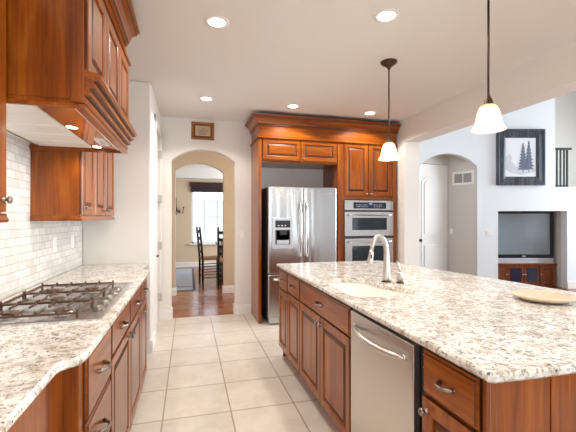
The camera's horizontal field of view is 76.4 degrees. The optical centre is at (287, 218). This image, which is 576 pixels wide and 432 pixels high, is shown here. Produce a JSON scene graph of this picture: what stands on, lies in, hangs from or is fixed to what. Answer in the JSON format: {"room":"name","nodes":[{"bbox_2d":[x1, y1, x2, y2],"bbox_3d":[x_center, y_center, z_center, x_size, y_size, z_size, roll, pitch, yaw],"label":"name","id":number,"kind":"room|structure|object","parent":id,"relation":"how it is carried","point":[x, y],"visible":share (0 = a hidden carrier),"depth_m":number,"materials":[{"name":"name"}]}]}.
{"room":"kitchen","nodes":[
{"label":"kitchen","id":0,"kind":"room"},
{"bbox_2d":[0,265,80,300],"bbox_3d":[-1.384,-0.010,1.055,0.120,2.740,7.960,0,0,-15],"label":"wall","id":1,"kind":"structure","parent":0,"point":[80,265],"depth_m":2.45,"materials":[{"name":"white tile"}]},
{"bbox_2d":[0,0,12,222],"bbox_3d":[-1.095,-0.512,0.929,0.352,1.055,0.894,0,0,-15],"label":"upper cabinet","id":2,"kind":"object","parent":1,"relation":"attached to","point":[3,216],"visible":1,"depth_m":1.36,"materials":[{"name":"brown wood"}]},
{"bbox_2d":[0,135,82,299],"bbox_3d":[-1.409,-0.013,1.395,0.008,0.915,4.430,0,0,-15],"label":"tile backsplash","id":3,"kind":"structure","parent":1,"relation":"attached to","point":[28,259],"depth_m":2.31,"materials":[{"name":"tile"}]},
{"bbox_2d":[53,237,56,252],"bbox_3d":[-1.778,0.200,2.793,0.010,0.115,0.070,0,0,-15],"label":"power outlet","id":4,"kind":"object","parent":3,"relation":"attached to","point":[54,238],"visible":1,"depth_m":2.78,"materials":[{"name":"white plastic"}]},
{"bbox_2d":[71,235,73,248],"bbox_3d":[-1.893,0.205,3.217,0.010,0.115,0.070,0,0,-15],"label":"power outlet","id":5,"kind":"object","parent":3,"relation":"attached to","point":[72,236],"visible":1,"depth_m":3.20,"materials":[{"name":"white plastic"}]},
{"bbox_2d":[30,150,114,220],"bbox_3d":[-1.651,-0.487,2.941,0.330,1.005,1.119,0,0,-15],"label":"upper cabinet","id":6,"kind":"object","parent":1,"relation":"attached to","point":[65,185],"visible":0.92,"depth_m":2.43,"materials":[{"name":"brown wood"}]},
{"bbox_2d":[6,0,139,153],"bbox_3d":[-1.210,-0.873,1.943,0.661,0.855,1.109,0,0,-15],"label":"upper cabinet","id":7,"kind":"object","parent":1,"relation":"attached to","point":[60,53],"visible":0.88,"depth_m":1.47,"materials":[{"name":"brown wood"}]},
{"bbox_2d":[6,104,118,150],"bbox_3d":[-1.261,-0.469,1.920,0.544,0.042,1.031,0,0,-15],"label":"range hood","id":8,"kind":"object","parent":7,"relation":"attached to","point":[30,125],"visible":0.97,"depth_m":1.88,"materials":[{"name":"white metal"}]},
{"bbox_2d":[94,139,109,145],"bbox_3d":[-1.117,-0.456,2.205,0.055,0.008,0.180,0,0,-15],"label":"switch plate","id":9,"kind":"object","parent":8,"relation":"attached to","point":[103,142],"depth_m":2.18,"materials":[{"name":"metal"}]},
{"bbox_2d":[83,80,151,340],"bbox_3d":[-1.704,-0.010,3.678,0.630,2.740,0.130,0,0,-15],"label":"wall","id":10,"kind":"structure","parent":0,"point":[127,238],"depth_m":3.65,"materials":[{"name":"white paint"}]},
{"bbox_2d":[152,87,160,335],"bbox_3d":[-1.616,-0.010,4.364,0.100,2.740,1.170,0,0,-15],"label":"wall","id":11,"kind":"structure","parent":0,"point":[155,110],"depth_m":3.95,"materials":[{"name":"white paint"}]},
{"bbox_2d":[147,330,155,353],"bbox_3d":[-1.481,1.295,3.839,0.146,0.130,0.356,0,0,-15],"label":"baseboard","id":12,"kind":"structure","parent":11,"relation":"attached to","point":[150,343],"depth_m":3.69,"materials":[{"name":"white"}]},
{"bbox_2d":[154,114,161,331],"bbox_3d":[-1.586,0.105,4.476,0.020,2.510,0.930,0,0,-15],"label":"door frame","id":13,"kind":"structure","parent":11,"relation":"attached to","point":[156,124],"depth_m":4.03,"materials":[{"name":"white wood"}]},
{"bbox_2d":[156,134,161,325],"bbox_3d":[-1.610,0.140,4.472,0.108,2.420,0.775,0,0,-15],"label":"door","id":14,"kind":"structure","parent":11,"relation":"in","point":[158,153],"depth_m":4.75,"materials":[{"name":"white wood"}]},
{"bbox_2d":[176,179,222,262],"bbox_3d":[-2.739,-0.010,10.318,6.900,2.740,0.150,0,0,-15],"label":"wall","id":15,"kind":"structure","parent":0,"point":[185,252],"depth_m":10.22,"materials":[{"name":"beige paint"}]},
{"bbox_2d":[176,261,215,267],"bbox_3d":[-2.717,1.290,10.237,6.900,0.140,0.018,0,0,-15],"label":"baseboard","id":16,"kind":"structure","parent":15,"relation":"attached to","point":[179,264],"depth_m":10.23,"materials":[{"name":"white wood"}]},
{"bbox_2d":[189,192,222,244],"bbox_3d":[-2.184,-0.110,10.411,1.200,1.700,0.160,0,0,-15],"label":"window","id":17,"kind":"structure","parent":15,"relation":"in","point":[207,207],"depth_m":10.41,"materials":[{"name":"white"}]},
{"bbox_2d":[190,182,222,192],"bbox_3d":[-2.181,-0.880,10.361,1.160,0.280,0.051,0,0,-15],"label":"window shade","id":18,"kind":"object","parent":15,"relation":"attached to","point":[195,186],"visible":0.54,"depth_m":10.31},
{"bbox_2d":[176,167,222,179],"bbox_3d":[-2.674,-1.240,10.076,6.900,0.280,0.350,0,0,-15],"label":"ceiling","id":19,"kind":"structure","parent":0,"point":[185,172],"depth_m":9.99,"materials":[{"name":"white paint"}]},
{"bbox_2d":[172,151,233,287],"bbox_3d":[-1.684,-0.010,6.609,4.600,2.740,0.140,0,0,-15],"label":"wall","id":20,"kind":"structure","parent":0,"point":[221,163],"depth_m":6.68,"materials":[{"name":"beige paint"}]},
{"bbox_2d":[172,285,233,295],"bbox_3d":[-1.489,1.295,6.654,1.800,0.130,0.156,0,0,-15],"label":"baseboard","id":21,"kind":"structure","parent":20,"relation":"attached to","point":[225,289],"depth_m":6.67,"materials":[{"name":"white wood"}]},
{"bbox_2d":[172,266,233,317],"bbox_3d":[-2.109,1.390,7.989,7.100,0.060,6.075,0,0,-15],"label":"floor","id":22,"kind":"structure","parent":0,"point":[208,299],"depth_m":6.14,"materials":[{"name":"brown wood"}]},
{"bbox_2d":[176,268,195,290],"bbox_3d":[-3.120,1.354,8.127,2.020,0.012,3.080,0,0,-15],"label":"area rug","id":23,"kind":"object","parent":22,"relation":"on","point":[185,280],"visible":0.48,"depth_m":7.97,"materials":[{"name":"grey fabric"}]},
{"bbox_2d":[196,226,222,283],"bbox_3d":[-1.700,0.765,7.876,0.490,1.191,0.480,0,0,-23],"label":"dining chair","id":24,"kind":"object","parent":22,"relation":"on","point":[202,257],"visible":0.8,"depth_m":7.74,"materials":[{"name":"brown wood"}]},
{"bbox_2d":[217,227,222,286],"bbox_3d":[-1.186,0.765,7.424,0.480,1.191,0.490,0,0,0],"label":"dining chair","id":25,"kind":"object","parent":22,"relation":"on","point":[219,260],"visible":0.48,"depth_m":7.24,"materials":[{"name":"brown wood"}]},
{"bbox_2d":[161,116,322,308],"bbox_3d":[-0.175,-0.010,5.433,3.300,2.740,0.140,0,0,-15],"label":"wall","id":26,"kind":"structure","parent":0,"point":[232,139],"depth_m":5.21,"materials":[{"name":"white paint"}]},
{"bbox_2d":[162,307,172,318],"bbox_3d":[-1.659,1.295,5.013,0.154,0.130,0.176,0,0,-15],"label":"baseboard","id":27,"kind":"structure","parent":26,"relation":"attached to","point":[166,313],"depth_m":4.95,"materials":[{"name":"white wood"}]},
{"bbox_2d":[191,121,213,140],"bbox_3d":[-1.182,-1.214,5.078,0.310,0.245,0.020,0,0,-15],"label":"framed plaque","id":28,"kind":"object","parent":26,"relation":"attached to","point":[199,130],"visible":1,"depth_m":5.07,"materials":[{"name":"brown wood"}]},
{"bbox_2d":[239,231,243,238],"bbox_3d":[-0.660,0.230,5.224,0.070,0.115,0.010,0,0,-15],"label":"light switch","id":29,"kind":"object","parent":26,"relation":"attached to","point":[241,233],"visible":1,"depth_m":5.22,"materials":[{"name":"white plastic"}]},
{"bbox_2d":[233,303,250,313],"bbox_3d":[-0.667,1.295,5.292,0.244,0.130,0.156,0,0,-15],"label":"baseboard","id":30,"kind":"structure","parent":26,"relation":"attached to","point":[245,308],"depth_m":5.22,"materials":[{"name":"white wood"}]},
{"bbox_2d":[126,0,575,167],"bbox_3d":[-1.088,-1.430,4.212,7.100,0.100,13.900,0,0,-15],"label":"ceiling","id":31,"kind":"structure","parent":0,"point":[323,57],"depth_m":3.02,"materials":[{"name":"white paint"}]},
{"bbox_2d":[199,96,213,100],"bbox_3d":[-0.938,-1.377,4.209,0.170,0.007,0.170,0,0,-15],"label":"recessed light","id":32,"kind":"object","parent":31,"relation":"in","point":[204,98],"visible":1,"depth_m":4.20,"materials":[{"name":"white glass"}]},
{"bbox_2d":[205,15,228,28],"bbox_3d":[-0.498,-1.377,2.569,0.170,0.007,0.170,0,0,-15],"label":"recessed light","id":33,"kind":"object","parent":31,"relation":"in","point":[214,21],"visible":1,"depth_m":2.56,"materials":[{"name":"white glass"}]},
{"bbox_2d":[286,104,299,107],"bbox_3d":[0.061,-1.377,4.490,0.170,0.007,0.170,0,0,-15],"label":"recessed light","id":34,"kind":"object","parent":31,"relation":"in","point":[288,105],"visible":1,"depth_m":4.49,"materials":[{"name":"white glass"}]},
{"bbox_2d":[363,111,376,114],"bbox_3d":[1.072,-1.377,4.787,0.170,0.007,0.170,0,0,-15],"label":"recessed light","id":35,"kind":"object","parent":31,"relation":"in","point":[367,112],"visible":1,"depth_m":4.79,"materials":[{"name":"white glass"}]},
{"bbox_2d":[374,8,399,22],"bbox_3d":[0.670,-1.377,2.488,0.170,0.007,0.170,0,0,-15],"label":"recessed light","id":36,"kind":"object","parent":31,"relation":"in","point":[389,14],"visible":1,"depth_m":2.48,"materials":[{"name":"white glass"}]},
{"bbox_2d":[378,58,399,160],"bbox_3d":[0.889,-0.949,3.224,0.188,0.862,0.188,0,0,-15],"label":"pendant lamp","id":37,"kind":"object","parent":31,"relation":"hanging from","point":[388,152],"visible":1,"depth_m":3.20,"materials":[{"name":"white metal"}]},
{"bbox_2d":[471,0,506,133],"bbox_3d":[1.179,-0.949,2.152,0.188,0.862,0.188,0,0,-15],"label":"pendant lamp","id":38,"kind":"object","parent":31,"relation":"hanging from","point":[488,118],"visible":1,"depth_m":2.14,"materials":[{"name":"white glass"}]},
{"bbox_2d":[130,286,575,431],"bbox_3d":[3.737,1.395,5.103,12.120,0.070,13.100,0,0,-15],"label":"floor","id":39,"kind":"structure","parent":0,"point":[231,372],"depth_m":3.02,"materials":[{"name":"tile"}]},
{"bbox_2d":[7,371,61,431],"bbox_3d":[-0.885,0.917,0.590,0.570,0.885,1.199,0,0,-15],"label":"base cabinet","id":40,"kind":"object","parent":39,"relation":"on","point":[44,414],"visible":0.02,"depth_m":1.10,"materials":[{"name":"brown wood"}]},
{"bbox_2d":[62,363,82,431],"bbox_3d":[-1.024,0.917,1.199,0.620,0.885,0.048,0,0,-15],"label":"post","id":41,"kind":"object","parent":39,"relation":"on","point":[72,378],"visible":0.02,"depth_m":1.25,"materials":[{"name":"brown wood"}]},
{"bbox_2d":[83,327,111,431],"bbox_3d":[-1.059,0.917,1.436,0.674,0.885,0.424,0,0,-15],"label":"base cabinet","id":42,"kind":"object","parent":39,"relation":"on","point":[97,368],"visible":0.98,"depth_m":1.47,"materials":[{"name":"brown wood"}]},
{"bbox_2d":[109,301,134,431],"bbox_3d":[-1.187,0.917,1.909,0.674,0.885,0.554,0,0,-15],"label":"base cabinet","id":43,"kind":"object","parent":39,"relation":"on","point":[119,376],"visible":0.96,"depth_m":1.96,"materials":[{"name":"brown wood"}]},
{"bbox_2d":[0,263,149,431],"bbox_3d":[-1.096,0.459,1.532,0.666,0.030,4.329,0,0,-15],"label":"countertop","id":44,"kind":"structure","parent":43,"relation":"on","point":[31,355],"depth_m":1.30,"materials":[{"name":"stone"}]},
{"bbox_2d":[0,280,132,325],"bbox_3d":[-1.210,0.422,1.983,0.560,0.044,0.940,0,0,-15],"label":"gas cooktop","id":45,"kind":"object","parent":44,"relation":"in","point":[72,302],"visible":1,"depth_m":1.82,"materials":[{"name":"silver metal"}]},
{"bbox_2d":[128,286,141,428],"bbox_3d":[-1.328,0.917,2.428,0.674,0.885,0.519,0,0,-15],"label":"base cabinet","id":46,"kind":"object","parent":39,"relation":"on","point":[135,301],"visible":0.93,"depth_m":2.48,"materials":[{"name":"brown wood"}]},
{"bbox_2d":[139,278,148,389],"bbox_3d":[-1.449,0.917,2.876,0.674,0.885,0.409,0,0,-15],"label":"base cabinet","id":47,"kind":"object","parent":39,"relation":"on","point":[144,289],"visible":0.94,"depth_m":2.93,"materials":[{"name":"brown wood"}]},
{"bbox_2d":[278,269,288,356],"bbox_3d":[0.230,0.917,3.520,0.658,0.885,0.324,0,0,-15],"label":"base cabinet","id":48,"kind":"object","parent":39,"relation":"on","point":[283,275],"visible":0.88,"depth_m":3.42,"materials":[{"name":"brown wood"}]},
{"bbox_2d":[251,138,339,323],"bbox_3d":[0.097,0.160,5.127,1.135,2.400,0.590,0,0,-15],"label":"tall cabinet","id":49,"kind":"object","parent":39,"relation":"on","point":[266,153],"visible":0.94,"depth_m":4.93,"materials":[{"name":"brown wood"}]},
{"bbox_2d":[245,112,400,145],"bbox_3d":[0.491,-1.187,5.201,2.123,0.296,0.653,0,0,-15],"label":"crown molding","id":50,"kind":"structure","parent":49,"relation":"on","point":[260,125],"depth_m":4.94,"materials":[{"name":"brown wood"}]},
{"bbox_2d":[261,186,335,323],"bbox_3d":[0.123,0.465,5.032,0.929,1.750,0.730,0,0,-15],"label":"refrigerator","id":51,"kind":"object","parent":39,"relation":"on","point":[298,224],"visible":0.73,"depth_m":4.73,"materials":[{"name":"grey metal"}]},
{"bbox_2d":[285,273,322,373],"bbox_3d":[0.322,0.917,3.179,0.658,0.885,0.379,0,0,-15],"label":"base cabinet","id":52,"kind":"object","parent":39,"relation":"on","point":[293,298],"visible":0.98,"depth_m":3.07,"materials":[{"name":"brown wood"}]},
{"bbox_2d":[300,281,351,431],"bbox_3d":[0.495,0.927,2.542,0.658,0.865,0.939,0,0,-15],"label":"base cabinet","id":53,"kind":"object","parent":39,"relation":"on","point":[325,321],"visible":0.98,"depth_m":2.33,"materials":[{"name":"brown wood"}]},
{"bbox_2d":[340,143,395,262],"bbox_3d":[1.065,0.160,5.389,0.869,2.400,0.590,0,0,-15],"label":"tall cabinet","id":54,"kind":"object","parent":39,"relation":"on","point":[362,176],"visible":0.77,"depth_m":5.12,"materials":[{"name":"brown wood"}]},
{"bbox_2d":[344,200,392,261],"bbox_3d":[1.071,0.338,5.358,0.745,1.185,0.634,0,0,-15],"label":"double wall oven","id":55,"kind":"object","parent":54,"relation":"in","point":[363,219],"visible":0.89,"depth_m":5.09,"materials":[{"name":"grey metal"}]},
{"bbox_2d":[351,310,424,431],"bbox_3d":[0.674,0.923,1.771,0.653,0.870,0.623,0,0,-15],"label":"dishwasher","id":56,"kind":"object","parent":39,"relation":"on","point":[387,367],"visible":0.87,"depth_m":1.66,"materials":[{"name":"silver metal"}]},
{"bbox_2d":[283,351,575,431],"bbox_3d":[0.751,0.917,2.489,1.050,0.885,2.627,0,0,-15],"label":"panelling","id":57,"kind":"object","parent":39,"relation":"on","point":[548,404],"visible":0.02,"depth_m":1.14,"materials":[{"name":"brown wood"}]},
{"bbox_2d":[277,261,575,382],"bbox_3d":[0.939,0.459,2.511,1.467,0.030,2.673,0,0,-15],"label":"countertop","id":58,"kind":"structure","parent":57,"relation":"on","point":[475,323],"depth_m":1.68,"materials":[{"name":"stone"}]},
{"bbox_2d":[327,282,408,309],"bbox_3d":[0.503,0.556,2.409,0.470,0.164,0.685,0,0,-15],"label":"undermount sink","id":59,"kind":"object","parent":58,"relation":"in","point":[356,289],"visible":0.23,"depth_m":2.68,"materials":[{"name":"cream white porcelain"}]},
{"bbox_2d":[366,234,390,282],"bbox_3d":[0.630,0.275,2.547,0.192,0.337,0.071,0,0,-15],"label":"kitchen faucet","id":60,"kind":"object","parent":58,"relation":"on","point":[386,262],"visible":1,"depth_m":2.54,"materials":[{"name":"silver metal"}]},
{"bbox_2d":[396,261,403,283],"bbox_3d":[0.770,0.367,2.513,0.052,0.154,0.051,0,0,20],"label":"soap dispenser","id":61,"kind":"object","parent":58,"relation":"on","point":[399,274],"visible":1,"depth_m":2.50,"materials":[{"name":"silver metal"}]},
{"bbox_2d":[511,289,575,303],"bbox_3d":[1.388,0.428,1.992,0.300,0.030,0.300,0,0,-15],"label":"wooden platter","id":62,"kind":"object","parent":58,"relation":"on","point":[540,296],"visible":1,"depth_m":2.00,"materials":[{"name":"brown wood"}]},
{"bbox_2d":[418,348,483,431],"bbox_3d":[0.823,0.917,1.330,0.658,0.885,0.287,0,0,-15],"label":"base cabinet","id":63,"kind":"object","parent":39,"relation":"on","point":[453,399],"visible":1,"depth_m":1.24,"materials":[{"name":"brown wood"}]},
{"bbox_2d":[498,263,556,285],"bbox_3d":[4.728,1.133,7.609,1.315,0.455,0.622,0,0,0],"label":"tv stand","id":64,"kind":"object","parent":39,"relation":"on","point":[531,274],"visible":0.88,"depth_m":7.33,"materials":[{"name":"red wood"}]},
{"bbox_2d":[498,212,553,263],"bbox_3d":[4.713,0.390,7.540,1.255,1.029,0.420,0,0,0],"label":"television","id":65,"kind":"object","parent":64,"relation":"on","point":[523,237],"visible":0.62,"depth_m":7.35,"materials":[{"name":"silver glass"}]},
{"bbox_2d":[422,155,475,275],"bbox_3d":[2.596,-0.089,7.138,2.185,2.901,0.556,0,0,-14],"label":"wall","id":66,"kind":"structure","parent":0,"point":[461,199],"depth_m":7.33,"materials":[{"name":"grey paint"}]},
{"bbox_2d":[419,164,446,270],"bbox_3d":[2.868,0.140,7.237,0.890,2.420,0.123,0,0,-28],"label":"door","id":67,"kind":"structure","parent":66,"relation":"in","point":[432,178],"depth_m":7.24,"materials":[{"name":"white wood"}]},
{"bbox_2d":[452,170,473,185],"bbox_3d":[3.483,-0.805,7.288,0.011,0.270,0.420,0,0,-42],"label":"air vent","id":68,"kind":"object","parent":66,"relation":"in","point":[463,177],"visible":1,"depth_m":7.28,"materials":[{"name":"white metal"}]},
{"bbox_2d":[454,174,461,182],"bbox_3d":[3.422,-0.805,7.351,0.003,0.180,0.155,0,0,-42],"label":"grille","id":69,"kind":"object","parent":68,"relation":"attached to","point":[457,177],"depth_m":7.35,"materials":[{"name":"grey metal"}]},
{"bbox_2d":[463,173,471,182],"bbox_3d":[3.539,-0.805,7.221,0.003,0.180,0.155,0,0,-42],"label":"grille","id":70,"kind":"object","parent":68,"relation":"attached to","point":[467,177],"depth_m":7.22,"materials":[{"name":"grey metal"}]},
{"bbox_2d":[396,41,575,265],"bbox_3d":[2.403,-1.140,2.665,0.230,5.000,9.090,0,0,-15],"label":"wall","id":71,"kind":"structure","parent":0,"point":[552,75],"depth_m":4.14,"materials":[{"name":"white paint"}]},
{"bbox_2d":[419,98,575,288],"bbox_3d":[4.115,-1.139,7.160,5.570,5.001,0.160,0,0,0],"label":"wall","id":72,"kind":"structure","parent":0,"point":[479,150],"depth_m":7.08,"materials":[{"name":"white paint"}]},
{"bbox_2d":[486,231,491,235],"bbox_3d":[3.890,0.290,7.075,0.116,0.115,0.010,0,0,0],"label":"light switch","id":73,"kind":"object","parent":72,"relation":"attached to","point":[488,233],"visible":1,"depth_m":7.08,"materials":[{"name":"white plastic"}]},
{"bbox_2d":[496,129,544,184],"bbox_3d":[4.484,-1.180,7.050,0.920,1.080,0.060,0,0,0],"label":"framed picture","id":74,"kind":"object","parent":72,"relation":"attached to","point":[520,153],"visible":0.99,"depth_m":7.04,"materials":[{"name":"wood"}]},
{"bbox_2d":[505,138,535,176],"bbox_3d":[4.484,-1.180,7.062,0.588,0.748,0.016,0,0,0],"label":"print","id":75,"kind":"object","parent":74,"relation":"attached to","point":[520,153],"depth_m":7.05,"materials":[{"name":"white paper"}]},
{"bbox_2d":[498,211,560,286],"bbox_3d":[4.730,0.570,7.650,1.460,1.580,0.820,0,0,0],"label":"wall niche","id":76,"kind":"object","parent":72,"relation":"in","point":[557,214],"visible":0.07,"depth_m":7.33,"materials":[{"name":"grey paint"}]},
{"bbox_2d":[555,148,571,186],"bbox_3d":[5.353,-0.995,7.160,0.374,0.770,0.040,0,0,0],"label":"stair railing","id":77,"kind":"object","parent":72,"relation":"on","point":[556,149],"visible":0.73,"depth_m":7.15,"materials":[{"name":"black metal"}]},
{"bbox_2d":[567,282,575,288],"bbox_3d":[6.150,1.290,7.072,1.500,0.140,0.018,0,0,0],"label":"baseboard","id":78,"kind":"structure","parent":72,"relation":"attached to","point":[570,285],"depth_m":7.06,"materials":[{"name":"white"}]},
{"bbox_2d":[555,91,575,186],"bbox_3d":[6.450,-2.080,7.845,3.100,3.120,1.210,0,0,0],"label":"wall","id":79,"kind":"structure","parent":0,"point":[565,105],"depth_m":8.35,"materials":[{"name":"grey paint"}]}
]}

